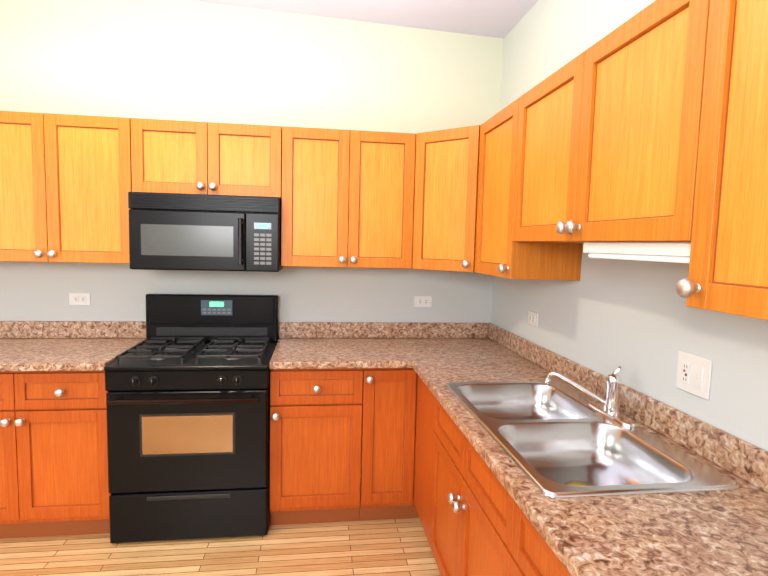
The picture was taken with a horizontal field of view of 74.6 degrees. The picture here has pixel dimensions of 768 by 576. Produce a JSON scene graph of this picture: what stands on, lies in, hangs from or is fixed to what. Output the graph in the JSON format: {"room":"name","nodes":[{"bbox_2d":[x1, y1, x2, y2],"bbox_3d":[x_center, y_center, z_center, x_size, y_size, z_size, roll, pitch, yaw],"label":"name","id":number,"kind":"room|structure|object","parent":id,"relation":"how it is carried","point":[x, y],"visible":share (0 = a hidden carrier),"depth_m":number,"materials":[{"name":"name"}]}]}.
{"room":"kitchen","nodes":[
{"label":"kitchen","id":0,"kind":"room"},
{"bbox_2d":[0,518,440,575],"bbox_3d":[-1.083,1.472,0.761,4.400,0.100,5.000,1,5,-8],"label":"floor","id":1,"kind":"structure","parent":0,"point":[395,547],"depth_m":2.43,"materials":[{"name":"brown wood"}]},
{"bbox_2d":[0,371,110,538],"bbox_3d":[-1.803,0.796,2.702,0.843,0.870,0.652,1,5,-8],"label":"base cabinet","id":2,"kind":"object","parent":1,"relation":"on","point":[53,458],"visible":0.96,"depth_m":2.45,"materials":[{"name":"brown wood"}]},
{"bbox_2d":[0,321,145,370],"bbox_3d":[-2.172,0.287,2.609,1.613,0.138,0.646,1,5,-8],"label":"countertop","id":3,"kind":"structure","parent":2,"relation":"on","point":[62,345],"depth_m":2.82,"materials":[{"name":"stone"}]},
{"bbox_2d":[104,294,277,542],"bbox_3d":[-0.994,0.657,2.744,0.762,1.180,0.719,1,5,-8],"label":"gas range","id":4,"kind":"object","parent":1,"relation":"on","point":[187,384],"visible":1,"depth_m":2.49,"materials":[{"name":"black metal"}]},
{"bbox_2d":[270,368,362,524],"bbox_3d":[-0.390,0.815,2.894,0.473,0.870,0.652,1,5,-8],"label":"base cabinet","id":5,"kind":"object","parent":1,"relation":"on","point":[315,440],"visible":1,"depth_m":2.62,"materials":[{"name":"brown wood"}]},
{"bbox_2d":[269,322,408,368],"bbox_3d":[-0.255,0.312,2.866,0.720,0.138,0.652,1,5,-8],"label":"countertop","id":6,"kind":"structure","parent":5,"relation":"on","point":[300,345],"depth_m":2.92,"materials":[{"name":"stone"}]},
{"bbox_2d":[359,368,418,520],"bbox_3d":[0.288,0.824,2.986,0.892,0.870,0.652,1,5,-8],"label":"base cabinet","id":7,"kind":"object","parent":1,"relation":"on","point":[389,413],"visible":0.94,"depth_m":2.67,"materials":[{"name":"brown wood"}]},
{"bbox_2d":[414,376,570,575],"bbox_3d":[0.606,0.959,1.542,0.652,0.870,2.384,1,5,-8],"label":"base cabinet","id":8,"kind":"object","parent":1,"relation":"on","point":[474,520],"visible":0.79,"depth_m":1.79,"materials":[{"name":"brown wood"}]},
{"bbox_2d":[409,322,516,337],"bbox_3d":[0.428,0.321,2.962,0.480,0.138,0.646,1,5,-8],"label":"backsplash","id":9,"kind":"structure","parent":8,"relation":"on","point":[430,329],"depth_m":3.26,"materials":[{"name":"stone"}]},
{"bbox_2d":[397,322,767,575],"bbox_3d":[0.579,0.427,1.801,0.649,0.138,2.998,1,5,-8],"label":"countertop","id":10,"kind":"structure","parent":8,"relation":"on","point":[712,533],"depth_m":1.23,"materials":[{"name":"stone"}]},
{"bbox_2d":[545,366,637,427],"bbox_3d":[0.740,0.361,1.808,0.204,0.180,0.305,1,5,-8],"label":"faucet","id":11,"kind":"object","parent":10,"relation":"on","point":[609,407],"visible":1,"depth_m":1.78,"materials":[{"name":"silver metal"}]},
{"bbox_2d":[446,381,738,497],"bbox_3d":[0.588,0.528,1.736,0.534,0.147,0.980,1,5,-8],"label":"double-bowl sink","id":12,"kind":"object","parent":10,"relation":"in","point":[555,439],"visible":0.71,"depth_m":1.69,"materials":[{"name":"silver metal"}]},
{"bbox_2d":[0,0,502,340],"bbox_3d":[-1.370,-0.292,3.044,4.400,3.000,0.100,1,5,-8],"label":"wall","id":13,"kind":"structure","parent":0,"point":[184,60],"depth_m":3.00,"materials":[{"name":"paint"}]},
{"bbox_2d":[0,111,131,262],"bbox_3d":[-1.762,-0.526,2.733,0.833,0.760,0.362,1,5,-8],"label":"upper cabinet","id":14,"kind":"object","parent":13,"relation":"attached to","point":[65,184],"visible":0.98,"depth_m":2.62,"materials":[{"name":"brown wood"}]},
{"bbox_2d":[69,293,90,304],"bbox_3d":[-1.790,0.065,2.964,0.116,0.072,0.009,1,5,-8],"label":"electrical outlet","id":15,"kind":"object","parent":13,"relation":"attached to","point":[79,298],"visible":1,"depth_m":2.96,"materials":[{"name":"white plastic"}]},
{"bbox_2d":[131,118,281,200],"bbox_3d":[-0.960,-0.702,2.825,0.773,0.385,0.362,1,5,-8],"label":"upper cabinet","id":16,"kind":"object","parent":13,"relation":"attached to","point":[187,157],"visible":0.94,"depth_m":2.69,"materials":[{"name":"brown wood"}]},
{"bbox_2d":[128,192,282,271],"bbox_3d":[-0.963,-0.305,2.814,0.761,0.401,0.451,1,5,-8],"label":"microwave","id":17,"kind":"object","parent":16,"relation":"attached to","point":[179,231],"visible":1,"depth_m":2.64,"materials":[{"name":"black plastic"}]},
{"bbox_2d":[281,126,415,268],"bbox_3d":[-0.214,-0.506,2.943,0.738,0.760,0.362,1,5,-8],"label":"upper cabinet","id":18,"kind":"object","parent":13,"relation":"attached to","point":[347,198],"visible":1,"depth_m":2.81,"materials":[{"name":"brown wood"}]},
{"bbox_2d":[414,296,431,306],"bbox_3d":[0.251,0.087,3.241,0.116,0.072,0.009,1,5,-8],"label":"electrical outlet","id":19,"kind":"object","parent":13,"relation":"attached to","point":[422,301],"visible":1,"depth_m":3.24,"materials":[{"name":"white plastic"}]},
{"bbox_2d":[189,0,538,38],"bbox_3d":[-1.031,-1.500,0.497,4.450,0.100,5.000,3,5,-8],"label":"ceiling","id":20,"kind":"structure","parent":0,"point":[496,18],"depth_m":2.89,"materials":[{"name":"white paint"}]},
{"bbox_2d":[491,0,767,450],"bbox_3d":[1.092,-0.039,0.866,0.100,3.000,4.900,1,5,-8],"label":"wall","id":21,"kind":"structure","parent":0,"point":[641,323],"depth_m":1.91,"materials":[{"name":"paint"}]},
{"bbox_2d":[411,125,479,271],"bbox_3d":[0.466,-0.486,2.909,0.598,0.760,0.616,1,5,-8],"label":"upper cabinet","id":22,"kind":"object","parent":21,"relation":"attached to","point":[446,172],"visible":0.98,"depth_m":2.74,"materials":[{"name":"brown wood"}]},
{"bbox_2d":[474,98,581,280],"bbox_3d":[0.655,-0.435,2.392,0.362,0.760,0.497,1,5,-8],"label":"upper cabinet","id":23,"kind":"object","parent":21,"relation":"attached to","point":[499,252],"visible":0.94,"depth_m":2.26,"materials":[{"name":"brown wood"}]},
{"bbox_2d":[528,311,537,326],"bbox_3d":[0.788,0.162,2.672,0.009,0.072,0.116,1,5,-8],"label":"electrical outlet","id":24,"kind":"object","parent":21,"relation":"attached to","point":[532,318],"visible":1,"depth_m":2.66,"materials":[{"name":"white plastic"}]},
{"bbox_2d":[512,0,709,242],"bbox_3d":[0.759,-0.447,1.628,0.362,0.598,1.033,1,5,-8],"label":"upper cabinet","id":25,"kind":"object","parent":21,"relation":"attached to","point":[608,133],"visible":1,"depth_m":1.40,"materials":[{"name":"brown wood"}]},
{"bbox_2d":[583,242,690,262],"bbox_3d":[0.735,-0.100,1.385,0.130,0.048,0.488,1,5,-8],"label":"under-cabinet light","id":26,"kind":"object","parent":25,"relation":"attached to","point":[677,252],"visible":0.6,"depth_m":1.33,"materials":[{"name":"white plastic"}]},
{"bbox_2d":[676,351,711,399],"bbox_3d":[0.940,0.265,1.536,0.012,0.118,0.135,1,5,-8],"label":"outlet","id":27,"kind":"object","parent":21,"relation":"attached to","point":[693,377],"visible":1,"depth_m":1.53,"materials":[{"name":"white plastic"}]},
{"bbox_2d":[676,0,767,319],"bbox_3d":[0.882,-0.289,0.708,0.362,0.745,0.840,1,5,-8],"label":"upper cabinet","id":28,"kind":"object","parent":21,"relation":"attached to","point":[728,268],"visible":1,"depth_m":1.02,"materials":[{"name":"brown wood"}]}
]}

